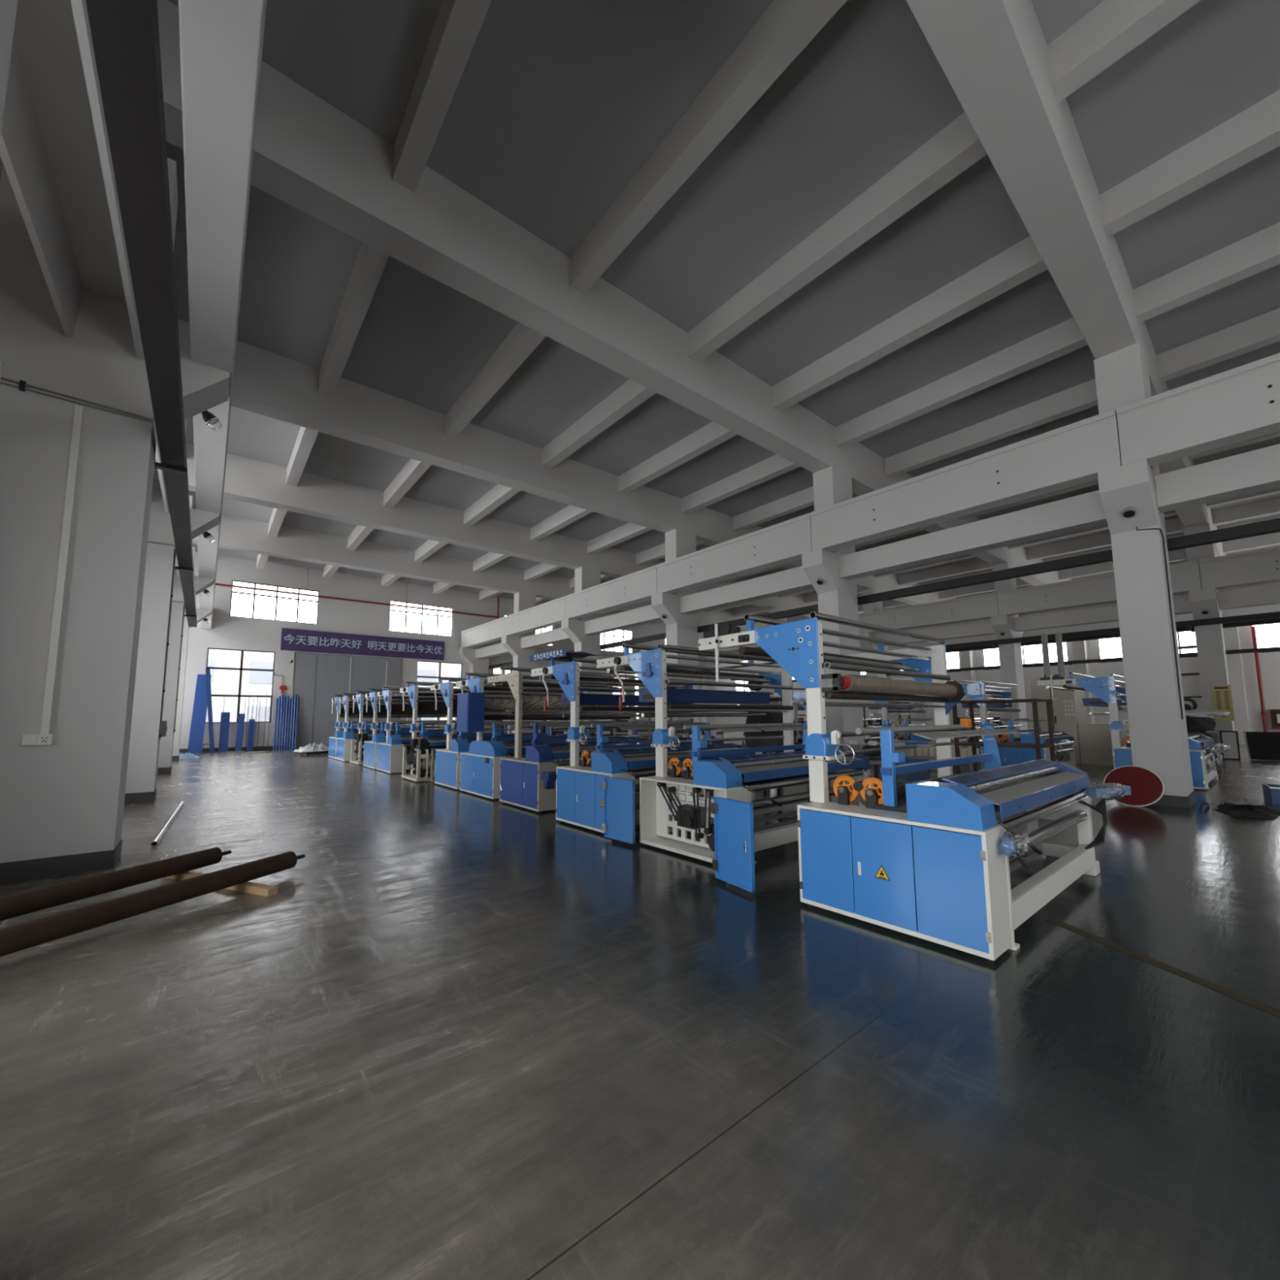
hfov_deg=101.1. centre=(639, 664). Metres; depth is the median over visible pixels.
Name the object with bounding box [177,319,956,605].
ceiling beam
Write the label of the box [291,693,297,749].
tube
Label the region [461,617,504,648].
beam
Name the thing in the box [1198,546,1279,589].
beam
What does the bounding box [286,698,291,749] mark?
tube
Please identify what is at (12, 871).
trim
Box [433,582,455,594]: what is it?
ceiling beam
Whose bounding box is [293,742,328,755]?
heap
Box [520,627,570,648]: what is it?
tie beam
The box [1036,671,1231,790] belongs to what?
machine
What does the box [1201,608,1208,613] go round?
round lamp
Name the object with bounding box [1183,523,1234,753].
column
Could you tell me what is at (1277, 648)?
rail
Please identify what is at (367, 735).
machine
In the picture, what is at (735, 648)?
beam
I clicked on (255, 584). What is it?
window
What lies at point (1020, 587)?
ceiling
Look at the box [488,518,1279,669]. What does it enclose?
rail
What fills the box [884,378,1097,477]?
ceiling beam
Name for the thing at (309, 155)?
ceiling beam
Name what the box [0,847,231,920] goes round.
roll
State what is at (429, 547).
ceiling beam
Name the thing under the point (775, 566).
ceiling beam
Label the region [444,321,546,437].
ceiling beam
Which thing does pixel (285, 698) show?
tube
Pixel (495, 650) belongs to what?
tie beam
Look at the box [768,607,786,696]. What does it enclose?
column
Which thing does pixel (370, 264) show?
ceiling beam
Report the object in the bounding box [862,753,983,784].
bench
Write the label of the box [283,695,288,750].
tube
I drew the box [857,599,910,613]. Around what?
ceiling
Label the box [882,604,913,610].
ceiling
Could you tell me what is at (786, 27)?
ceiling beam
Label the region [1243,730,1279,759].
sheet
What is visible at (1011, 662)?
column
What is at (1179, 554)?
ceiling beam
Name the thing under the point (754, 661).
beam
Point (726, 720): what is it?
tall cabinet
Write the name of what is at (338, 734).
machine
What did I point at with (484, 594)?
ceiling beam
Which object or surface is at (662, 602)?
corbel
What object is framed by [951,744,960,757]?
carton
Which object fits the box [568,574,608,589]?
ceiling beam
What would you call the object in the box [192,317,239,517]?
beam
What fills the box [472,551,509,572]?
ceiling beam
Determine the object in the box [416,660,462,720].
window
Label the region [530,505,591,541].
ceiling beam
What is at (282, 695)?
tube
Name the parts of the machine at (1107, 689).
crank rod, arm, gusset plate, arm, post, gusset plate, door, door, table panel, leg, plate, frame, rail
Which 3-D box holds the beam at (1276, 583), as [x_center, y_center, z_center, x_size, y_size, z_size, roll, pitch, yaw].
[23.683,-3.319,17.802,0.430,1.070,6.248,4,-7,-39]
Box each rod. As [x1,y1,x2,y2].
[219,695,225,751]
[240,697,245,751]
[244,696,249,751]
[249,697,253,748]
[253,697,257,751]
[256,700,260,751]
[262,691,267,750]
[266,698,271,750]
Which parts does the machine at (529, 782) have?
arm, door, gusset plate, post, door, spreader plate, plate, panel, table panel, post, frame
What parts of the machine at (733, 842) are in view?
crank rod, link rod, arm, gusset plate, post, cast frame, motor, bed plate, rail, open door, handle, arm, leg, fan motor, spreader plate, gusset plate, rail, panel, post, table panel, plate, frame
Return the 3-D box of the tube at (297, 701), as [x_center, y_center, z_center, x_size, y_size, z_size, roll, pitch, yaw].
[-18.046,3.097,27.698,0.098,2.716,0.368,4,-7,-35]
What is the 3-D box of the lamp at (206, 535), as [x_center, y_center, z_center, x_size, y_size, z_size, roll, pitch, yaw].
[-9.700,-2.914,11.765,0.177,0.341,0.347,-3,-6,24]
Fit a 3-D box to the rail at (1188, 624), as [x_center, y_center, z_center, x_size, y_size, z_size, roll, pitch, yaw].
[14.034,-0.700,26.447,0.410,0.250,43.650,4,-7,-39]
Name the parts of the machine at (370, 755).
door, door, gusset plate, post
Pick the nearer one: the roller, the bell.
the roller
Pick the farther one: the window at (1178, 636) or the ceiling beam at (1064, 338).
the window at (1178, 636)
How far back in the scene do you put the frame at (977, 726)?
20.88 m
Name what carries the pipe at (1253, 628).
attached to the wall at (1269, 662)
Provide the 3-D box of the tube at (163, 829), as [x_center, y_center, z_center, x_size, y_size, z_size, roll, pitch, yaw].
[-7.383,2.439,8.293,0.064,0.064,4.094,4,-7,-37]
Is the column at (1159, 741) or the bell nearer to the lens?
the column at (1159, 741)
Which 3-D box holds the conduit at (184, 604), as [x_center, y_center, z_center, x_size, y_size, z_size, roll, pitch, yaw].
[-13.952,0.104,15.971,0.036,3.900,0.090,4,-7,-39]
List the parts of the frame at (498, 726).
frame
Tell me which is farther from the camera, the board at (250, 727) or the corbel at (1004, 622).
the board at (250, 727)
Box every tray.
[560,693,682,706]
[638,688,769,704]
[868,706,913,709]
[961,702,1004,708]
[1082,697,1121,706]
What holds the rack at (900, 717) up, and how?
on the floor
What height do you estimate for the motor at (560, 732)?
0.340 m
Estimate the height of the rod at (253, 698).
2.654 m
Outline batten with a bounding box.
[165,871,277,897]
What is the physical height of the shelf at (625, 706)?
0.035 m
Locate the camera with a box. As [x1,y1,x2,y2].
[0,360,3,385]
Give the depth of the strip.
8.91 m
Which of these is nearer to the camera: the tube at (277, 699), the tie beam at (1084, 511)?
the tie beam at (1084, 511)
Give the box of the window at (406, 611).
[389,600,453,636]
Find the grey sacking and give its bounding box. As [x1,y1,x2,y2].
[1226,796,1263,805]
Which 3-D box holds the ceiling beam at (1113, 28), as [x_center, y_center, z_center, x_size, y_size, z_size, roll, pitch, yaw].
[6.910,-7.520,4.341,0.300,0.550,5.680,4,-7,-39]
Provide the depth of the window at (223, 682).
41.87 m
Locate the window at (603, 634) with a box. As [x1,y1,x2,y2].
[600,629,632,653]
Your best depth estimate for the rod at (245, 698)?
26.23 m
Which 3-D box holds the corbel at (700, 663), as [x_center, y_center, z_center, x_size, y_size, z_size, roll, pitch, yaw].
[4.253,-0.139,38.185,0.700,1.020,0.600,4,-7,-39]
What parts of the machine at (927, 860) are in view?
crank rod, arm, gusset plate, post, door, roll arm, handle, door, arm, gusset plate, post, bed plate, door, roll arm, spreader plate, panel, leg, valve stem, table panel, plate, rail, frame, wrapped arm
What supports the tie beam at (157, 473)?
attached to the column at (66, 797)
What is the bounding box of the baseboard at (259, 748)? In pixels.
[178,731,724,753]
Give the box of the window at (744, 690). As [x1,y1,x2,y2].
[736,681,750,704]
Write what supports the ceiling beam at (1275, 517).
attached to the ceiling at (555, 108)
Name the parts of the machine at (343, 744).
door, door, gusset plate, post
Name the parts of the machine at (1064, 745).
gusset plate, post, door, arm, gusset plate, door, post, spreader plate, door, panel, table panel, plate, frame, rail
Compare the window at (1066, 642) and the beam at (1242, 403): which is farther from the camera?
the window at (1066, 642)
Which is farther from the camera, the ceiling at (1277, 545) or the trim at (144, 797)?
the ceiling at (1277, 545)
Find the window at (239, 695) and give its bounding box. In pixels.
[205,648,275,723]
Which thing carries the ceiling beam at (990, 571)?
attached to the ceiling at (555, 108)
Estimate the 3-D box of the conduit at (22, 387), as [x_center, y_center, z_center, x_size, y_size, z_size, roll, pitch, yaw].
[-6.238,-2.918,5.791,1.321,0.100,0.039,4,-7,-39]
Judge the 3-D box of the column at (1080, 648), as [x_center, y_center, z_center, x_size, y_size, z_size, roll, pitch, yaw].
[27.506,0.443,32.764,0.998,8.500,0.600,4,-7,-39]
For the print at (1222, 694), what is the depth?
18.64 m
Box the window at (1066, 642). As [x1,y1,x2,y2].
[982,642,1068,670]
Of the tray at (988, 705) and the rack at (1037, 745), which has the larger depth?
the tray at (988, 705)
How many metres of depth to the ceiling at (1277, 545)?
26.19 m
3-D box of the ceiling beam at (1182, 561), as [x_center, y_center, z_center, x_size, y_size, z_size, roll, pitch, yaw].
[27.848,-5.125,29.587,0.300,0.550,5.660,4,-7,-39]
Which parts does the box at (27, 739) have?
blank plate, socket plate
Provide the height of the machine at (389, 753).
2.637 m
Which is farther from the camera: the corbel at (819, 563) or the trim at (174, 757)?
the trim at (174, 757)
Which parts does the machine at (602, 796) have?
crank rod, link rod, arm, gusset plate, door, post, door, door, open door, spreader plate, table panel, rail, panel, arm, plate, gusset plate, rail, post, frame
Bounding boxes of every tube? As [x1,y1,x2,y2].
[151,800,184,846]
[272,697,278,750]
[275,696,280,750]
[278,693,284,750]
[280,697,286,750]
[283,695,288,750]
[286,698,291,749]
[288,696,293,749]
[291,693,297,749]
[293,697,298,749]
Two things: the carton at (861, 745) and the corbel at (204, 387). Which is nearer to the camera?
the corbel at (204, 387)
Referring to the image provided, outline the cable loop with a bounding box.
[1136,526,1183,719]
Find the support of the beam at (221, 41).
on the corbel
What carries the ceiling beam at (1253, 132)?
attached to the ceiling at (555, 108)
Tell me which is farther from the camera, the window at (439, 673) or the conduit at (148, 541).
the window at (439, 673)
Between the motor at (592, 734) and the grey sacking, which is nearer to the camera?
the grey sacking
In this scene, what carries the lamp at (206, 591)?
attached to the corbel at (202, 584)
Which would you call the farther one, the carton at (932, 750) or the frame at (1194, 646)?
the frame at (1194, 646)
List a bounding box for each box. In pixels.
[21,733,53,746]
[160,720,167,736]
[1269,709,1279,728]
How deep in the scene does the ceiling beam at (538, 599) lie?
34.22 m
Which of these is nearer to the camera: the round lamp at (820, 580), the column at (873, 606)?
the round lamp at (820, 580)
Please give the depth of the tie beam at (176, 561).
15.01 m
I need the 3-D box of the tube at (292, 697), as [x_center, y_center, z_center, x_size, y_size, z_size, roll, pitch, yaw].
[-18.223,3.055,27.556,0.098,2.772,0.368,4,-7,-35]
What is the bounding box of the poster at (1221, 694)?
[1211,684,1235,720]
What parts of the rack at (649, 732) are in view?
post, post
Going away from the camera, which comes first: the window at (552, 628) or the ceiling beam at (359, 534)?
the ceiling beam at (359, 534)
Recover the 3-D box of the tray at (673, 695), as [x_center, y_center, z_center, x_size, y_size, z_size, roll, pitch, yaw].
[1.065,0.497,8.046,2.530,0.190,0.359,4,-7,-39]
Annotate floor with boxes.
[0,733,1279,1279]
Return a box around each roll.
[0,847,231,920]
[0,851,305,956]
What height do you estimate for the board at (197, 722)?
3.750 m
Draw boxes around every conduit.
[0,376,153,423]
[147,541,175,546]
[158,549,176,739]
[173,604,185,732]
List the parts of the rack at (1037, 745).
post, post, post, post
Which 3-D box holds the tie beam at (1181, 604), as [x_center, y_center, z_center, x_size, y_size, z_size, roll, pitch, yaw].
[18.800,-2.009,21.770,0.450,0.600,5.598,4,-7,-39]
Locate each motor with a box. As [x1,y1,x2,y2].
[555,731,564,735]
[590,732,596,736]
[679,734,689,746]
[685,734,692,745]
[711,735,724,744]
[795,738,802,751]
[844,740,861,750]
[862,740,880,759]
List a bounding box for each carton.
[857,743,865,749]
[893,742,905,751]
[899,748,916,755]
[916,743,928,755]
[928,746,937,756]
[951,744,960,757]
[960,747,979,756]
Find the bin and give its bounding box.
[1262,783,1279,804]
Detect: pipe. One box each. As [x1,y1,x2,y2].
[40,404,84,733]
[215,568,499,618]
[1251,626,1267,732]
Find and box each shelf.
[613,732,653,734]
[625,706,667,707]
[744,702,800,705]
[878,777,915,784]
[886,702,909,703]
[954,742,1054,748]
[958,698,1051,703]
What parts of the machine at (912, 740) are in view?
gusset plate, post, door, door, post, spreader plate, frame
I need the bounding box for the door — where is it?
[288,652,401,749]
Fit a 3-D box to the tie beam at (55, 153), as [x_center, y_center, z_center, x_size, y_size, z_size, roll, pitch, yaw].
[-4.346,-4.159,3.931,0.620,0.700,5.498,4,-7,-39]
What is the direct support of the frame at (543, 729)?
on the floor
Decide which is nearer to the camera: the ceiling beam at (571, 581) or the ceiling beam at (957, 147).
the ceiling beam at (957, 147)
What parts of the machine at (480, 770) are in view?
box door, door, arm, gusset plate, post, door, plate, table panel, panel, spreader plate, post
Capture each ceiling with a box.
[0,0,1279,632]
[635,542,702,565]
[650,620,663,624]
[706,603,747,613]
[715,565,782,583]
[732,605,768,617]
[777,587,814,597]
[786,615,812,622]
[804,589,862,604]
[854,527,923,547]
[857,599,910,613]
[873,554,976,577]
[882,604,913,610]
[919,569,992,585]
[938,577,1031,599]
[956,584,1033,598]
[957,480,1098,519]
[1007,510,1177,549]
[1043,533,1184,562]
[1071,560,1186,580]
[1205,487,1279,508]
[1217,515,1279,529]
[1226,544,1279,555]
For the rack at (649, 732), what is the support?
on the floor
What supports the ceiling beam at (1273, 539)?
attached to the ceiling at (555, 108)
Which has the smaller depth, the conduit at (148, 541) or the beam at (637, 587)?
the conduit at (148, 541)
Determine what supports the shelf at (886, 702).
attached to the rack at (900, 717)
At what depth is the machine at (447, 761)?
12.85 m
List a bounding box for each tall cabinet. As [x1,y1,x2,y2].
[723,711,762,754]
[1030,632,1123,765]
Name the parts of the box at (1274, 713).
box door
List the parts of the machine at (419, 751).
crank rod, arm, gusset plate, post, cast frame, motor, leg, table panel, plate, spreader plate, panel, post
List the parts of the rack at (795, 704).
post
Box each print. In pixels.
[533,649,562,660]
[1214,686,1230,709]
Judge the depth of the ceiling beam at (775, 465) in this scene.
17.71 m
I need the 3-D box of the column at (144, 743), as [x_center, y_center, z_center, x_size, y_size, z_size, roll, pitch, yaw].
[-10.280,-1.558,10.568,1.330,8.500,0.650,4,-7,-39]
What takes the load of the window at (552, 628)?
in the wall at (335, 615)
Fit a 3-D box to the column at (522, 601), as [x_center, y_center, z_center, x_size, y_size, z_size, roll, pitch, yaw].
[-6.449,0.280,29.278,1.050,8.500,0.600,4,-7,-39]
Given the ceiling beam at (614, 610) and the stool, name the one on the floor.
the stool
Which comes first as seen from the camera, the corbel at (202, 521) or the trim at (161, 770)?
the corbel at (202, 521)
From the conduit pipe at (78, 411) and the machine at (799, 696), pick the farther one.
the machine at (799, 696)
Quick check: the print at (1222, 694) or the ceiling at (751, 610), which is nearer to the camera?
the print at (1222, 694)
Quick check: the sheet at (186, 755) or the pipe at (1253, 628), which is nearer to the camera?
the sheet at (186, 755)
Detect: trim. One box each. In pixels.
[0,839,122,883]
[124,787,156,804]
[157,765,172,774]
[172,755,179,760]
[1045,917,1279,1017]
[1151,791,1195,808]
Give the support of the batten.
on the floor
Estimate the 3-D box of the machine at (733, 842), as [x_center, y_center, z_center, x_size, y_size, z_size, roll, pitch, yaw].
[1.273,0.998,7.266,3.585,2.637,3.463,4,-7,-39]
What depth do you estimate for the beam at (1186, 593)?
22.97 m
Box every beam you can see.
[0,0,143,360]
[153,435,168,513]
[156,0,1071,586]
[175,555,180,580]
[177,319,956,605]
[178,0,266,385]
[185,442,862,617]
[191,514,768,629]
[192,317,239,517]
[197,475,225,580]
[199,554,217,611]
[200,592,214,629]
[256,554,268,569]
[267,507,286,537]
[285,426,318,486]
[318,241,389,396]
[323,564,339,578]
[346,524,373,551]
[381,573,400,586]
[383,458,431,508]
[392,0,491,193]
[414,539,447,562]
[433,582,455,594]
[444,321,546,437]
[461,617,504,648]
[463,484,519,526]
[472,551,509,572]
[475,643,509,658]
[479,589,503,600]
[503,595,564,635]
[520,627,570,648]
[524,562,563,581]
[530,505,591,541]
[536,597,546,602]
[542,378,655,468]
[564,564,657,619]
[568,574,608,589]
[569,0,847,294]
[584,604,662,635]
[586,522,652,554]
[600,608,617,614]
[618,421,737,493]
[656,512,812,594]
[680,453,800,514]
[680,565,813,614]
[687,111,986,362]
[697,640,760,651]
[706,656,747,664]
[732,486,813,531]
[748,660,769,663]
[771,235,1048,412]
[809,408,1121,551]
[817,613,862,633]
[835,317,1088,448]
[839,489,1107,580]
[862,591,999,633]
[876,620,995,646]
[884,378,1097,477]
[884,617,991,634]
[887,638,961,650]
[897,558,992,586]
[906,0,1226,556]
[960,626,1075,643]
[996,560,1201,615]
[1013,595,1191,631]
[1018,592,1189,617]
[1026,517,1184,561]
[1047,0,1200,103]
[1057,548,1186,580]
[1074,609,1226,631]
[1099,89,1279,237]
[1115,352,1279,466]
[1133,222,1279,323]
[1154,444,1279,512]
[1155,307,1279,382]
[1187,431,1279,460]
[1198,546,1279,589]
[1211,497,1279,525]
[1217,581,1279,591]
[1217,584,1279,609]
[1222,532,1279,553]
[1225,604,1279,617]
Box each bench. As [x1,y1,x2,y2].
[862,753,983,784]
[868,760,897,786]
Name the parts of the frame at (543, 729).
frame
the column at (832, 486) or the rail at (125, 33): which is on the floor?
the column at (832, 486)
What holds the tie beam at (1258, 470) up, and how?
attached to the column
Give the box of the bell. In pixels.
[277,675,285,693]
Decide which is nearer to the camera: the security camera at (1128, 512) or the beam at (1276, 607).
the security camera at (1128, 512)
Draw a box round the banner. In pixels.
[280,627,444,660]
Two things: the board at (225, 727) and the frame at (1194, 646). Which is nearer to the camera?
the frame at (1194, 646)
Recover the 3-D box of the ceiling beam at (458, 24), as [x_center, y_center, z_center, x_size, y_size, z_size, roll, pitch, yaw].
[-1.601,-7.366,5.431,0.300,0.550,5.660,4,-7,-39]
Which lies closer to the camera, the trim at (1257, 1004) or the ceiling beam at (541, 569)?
the trim at (1257, 1004)
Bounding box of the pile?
[1214,802,1279,819]
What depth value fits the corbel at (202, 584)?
16.39 m
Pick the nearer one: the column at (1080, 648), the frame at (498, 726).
the frame at (498, 726)
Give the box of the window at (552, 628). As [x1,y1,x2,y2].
[504,614,553,645]
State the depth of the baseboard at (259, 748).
26.14 m
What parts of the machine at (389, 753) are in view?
crank rod, door, gusset plate, door, post, plate, rail, rail, panel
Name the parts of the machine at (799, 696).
gusset plate, frame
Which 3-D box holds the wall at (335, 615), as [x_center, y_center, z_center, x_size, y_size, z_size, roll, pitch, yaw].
[-6.229,0.535,38.187,46.800,9.750,0.240,4,-7,-39]
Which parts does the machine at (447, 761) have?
crank rod, arm, gusset plate, door, post, panel, post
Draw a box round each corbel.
[180,356,230,419]
[188,608,212,628]
[190,507,218,539]
[194,575,213,595]
[458,647,473,665]
[501,635,518,656]
[561,618,581,644]
[651,592,676,625]
[697,655,705,666]
[801,548,837,594]
[858,632,875,653]
[991,614,1013,639]
[1097,458,1158,534]
[1188,587,1219,620]
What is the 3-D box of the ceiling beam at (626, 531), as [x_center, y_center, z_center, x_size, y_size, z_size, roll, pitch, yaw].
[-0.519,-5.676,22.498,0.300,0.550,5.760,4,-7,-39]
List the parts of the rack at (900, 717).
post, post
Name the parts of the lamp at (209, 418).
lamp shade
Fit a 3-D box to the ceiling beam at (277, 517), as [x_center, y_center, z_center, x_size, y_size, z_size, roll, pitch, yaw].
[-13.586,-5.864,19.902,0.300,0.550,5.760,4,-7,-39]
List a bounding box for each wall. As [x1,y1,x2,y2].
[179,551,742,749]
[762,626,1279,740]
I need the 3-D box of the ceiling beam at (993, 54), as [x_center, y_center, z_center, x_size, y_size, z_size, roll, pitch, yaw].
[13.995,-6.231,14.159,46.200,1.250,0.590,4,-7,-39]
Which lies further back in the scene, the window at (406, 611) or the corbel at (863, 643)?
the window at (406, 611)
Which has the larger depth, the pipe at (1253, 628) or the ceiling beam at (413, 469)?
the pipe at (1253, 628)
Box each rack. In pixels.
[613,706,672,739]
[744,702,802,753]
[863,702,911,735]
[952,698,1055,782]
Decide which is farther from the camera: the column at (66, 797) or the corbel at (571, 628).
the corbel at (571, 628)
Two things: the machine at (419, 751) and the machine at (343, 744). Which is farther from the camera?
the machine at (343, 744)
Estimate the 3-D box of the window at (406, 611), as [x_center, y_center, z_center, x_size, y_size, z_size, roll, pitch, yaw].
[-13.463,-2.784,32.553,3.790,1.880,0.060,4,-7,-39]
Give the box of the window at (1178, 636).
[1097,631,1197,662]
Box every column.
[0,0,17,137]
[0,157,177,862]
[124,418,186,793]
[157,495,192,768]
[172,546,195,755]
[468,648,488,732]
[511,591,536,733]
[573,566,600,734]
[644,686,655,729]
[665,528,697,737]
[698,621,716,736]
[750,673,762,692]
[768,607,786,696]
[813,466,864,748]
[862,588,888,724]
[960,650,980,737]
[992,562,1027,737]
[1071,640,1095,723]
[1093,342,1193,796]
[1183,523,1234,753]
[1222,626,1250,744]
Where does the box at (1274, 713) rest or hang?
attached to the wall at (1269, 662)
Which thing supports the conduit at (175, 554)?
attached to the column at (144, 743)
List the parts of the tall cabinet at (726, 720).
door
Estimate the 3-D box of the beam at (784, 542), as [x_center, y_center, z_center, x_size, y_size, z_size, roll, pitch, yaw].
[2.765,-3.309,16.766,0.450,1.070,6.288,4,-7,-39]
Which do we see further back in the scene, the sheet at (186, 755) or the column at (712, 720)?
the column at (712, 720)
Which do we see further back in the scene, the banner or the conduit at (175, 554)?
the banner
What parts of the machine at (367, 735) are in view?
gusset plate, post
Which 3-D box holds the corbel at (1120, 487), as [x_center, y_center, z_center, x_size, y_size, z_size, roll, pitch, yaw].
[8.844,-3.008,9.557,0.700,1.020,0.650,4,-7,-39]
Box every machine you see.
[328,693,408,758]
[335,693,421,761]
[350,690,439,765]
[363,688,457,769]
[376,685,476,773]
[400,681,525,782]
[430,677,569,790]
[455,672,615,799]
[487,666,669,813]
[530,657,755,844]
[595,643,870,892]
[698,611,1131,961]
[723,690,804,753]
[743,712,798,796]
[773,687,879,743]
[868,700,970,770]
[951,678,1077,770]
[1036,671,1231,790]
[1183,697,1230,773]
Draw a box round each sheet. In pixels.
[178,751,199,759]
[529,648,610,662]
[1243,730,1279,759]
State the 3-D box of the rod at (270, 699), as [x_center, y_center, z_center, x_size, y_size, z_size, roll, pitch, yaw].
[-18.916,2.994,26.890,0.024,2.743,0.444,4,-7,-34]
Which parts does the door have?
bolt rod, bolt rod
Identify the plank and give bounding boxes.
[205,668,214,752]
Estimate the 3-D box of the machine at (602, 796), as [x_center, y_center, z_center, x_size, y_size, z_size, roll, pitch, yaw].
[0.052,1.169,8.928,3.286,2.637,3.391,4,-7,-39]
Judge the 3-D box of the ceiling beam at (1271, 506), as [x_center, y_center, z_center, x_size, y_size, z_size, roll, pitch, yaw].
[25.032,-6.141,19.206,0.300,0.550,5.680,4,-7,-39]
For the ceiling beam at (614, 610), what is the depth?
38.33 m
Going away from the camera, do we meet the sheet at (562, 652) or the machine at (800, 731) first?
the sheet at (562, 652)
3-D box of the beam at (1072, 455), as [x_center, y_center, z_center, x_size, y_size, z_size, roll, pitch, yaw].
[6.747,-3.808,11.958,0.450,1.070,6.213,4,-7,-39]
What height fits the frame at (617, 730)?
1.800 m
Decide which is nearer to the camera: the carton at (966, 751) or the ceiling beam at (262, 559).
the carton at (966, 751)
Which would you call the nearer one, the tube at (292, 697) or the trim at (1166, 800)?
the trim at (1166, 800)
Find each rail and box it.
[85,0,197,626]
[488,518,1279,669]
[701,611,1279,671]
[715,617,1279,671]
[762,646,1279,684]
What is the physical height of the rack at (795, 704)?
1.900 m
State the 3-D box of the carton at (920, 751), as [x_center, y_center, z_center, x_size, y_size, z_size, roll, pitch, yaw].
[5.747,1.724,10.615,0.281,0.225,0.224,4,-7,-39]
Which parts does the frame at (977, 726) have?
frame, frame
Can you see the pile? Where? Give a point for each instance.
(1260, 811)
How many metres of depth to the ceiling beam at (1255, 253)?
9.40 m
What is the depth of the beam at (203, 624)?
24.34 m
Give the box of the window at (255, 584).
[229,580,319,624]
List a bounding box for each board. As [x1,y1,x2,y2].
[186,674,211,753]
[217,711,230,752]
[235,713,245,751]
[246,719,254,751]
[1103,765,1164,806]
[1219,730,1240,759]
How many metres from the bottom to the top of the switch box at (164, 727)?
0.320 m
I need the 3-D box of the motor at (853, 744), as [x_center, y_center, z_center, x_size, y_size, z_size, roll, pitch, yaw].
[4.015,1.613,9.980,0.330,0.340,0.302,5,-8,-43]
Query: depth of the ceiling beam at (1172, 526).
24.53 m
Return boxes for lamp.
[200,409,222,431]
[202,531,214,542]
[203,589,211,596]
[662,613,666,618]
[816,577,823,584]
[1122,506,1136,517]
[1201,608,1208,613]
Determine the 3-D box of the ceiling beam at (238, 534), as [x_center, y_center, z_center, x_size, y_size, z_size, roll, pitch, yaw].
[-1.979,-4.229,33.448,46.200,1.250,0.540,4,-7,-39]
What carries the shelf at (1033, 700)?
attached to the rack at (1037, 745)
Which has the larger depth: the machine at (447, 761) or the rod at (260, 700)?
the rod at (260, 700)
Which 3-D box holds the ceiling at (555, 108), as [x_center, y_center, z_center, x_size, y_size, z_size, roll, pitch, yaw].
[7.872,-6.186,21.619,46.800,0.200,44.800,4,-7,-39]
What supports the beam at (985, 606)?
on the corbel at (1004, 622)
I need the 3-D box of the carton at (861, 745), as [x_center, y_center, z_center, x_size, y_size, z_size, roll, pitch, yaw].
[4.923,1.853,11.657,0.281,0.183,0.224,4,-7,-39]
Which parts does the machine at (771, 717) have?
leg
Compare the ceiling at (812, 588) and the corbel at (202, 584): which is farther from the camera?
the ceiling at (812, 588)
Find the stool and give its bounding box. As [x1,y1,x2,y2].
[201,743,214,754]
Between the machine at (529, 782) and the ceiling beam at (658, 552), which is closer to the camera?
the machine at (529, 782)
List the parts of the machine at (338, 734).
door, door, gusset plate, post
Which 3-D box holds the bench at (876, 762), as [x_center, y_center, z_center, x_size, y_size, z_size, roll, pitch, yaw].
[3.836,2.208,10.242,0.750,0.790,2.000,4,-7,-39]
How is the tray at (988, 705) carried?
on the machine at (1064, 745)
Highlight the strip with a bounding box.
[1198,800,1209,809]
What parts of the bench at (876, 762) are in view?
leg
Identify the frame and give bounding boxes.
[496,720,568,735]
[540,719,620,735]
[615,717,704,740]
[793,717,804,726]
[862,711,888,727]
[957,709,1007,754]
[1177,644,1202,697]
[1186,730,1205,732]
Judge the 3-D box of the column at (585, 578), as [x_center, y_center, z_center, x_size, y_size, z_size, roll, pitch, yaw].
[-2.444,-0.222,24.441,1.050,8.500,0.600,4,-7,-39]

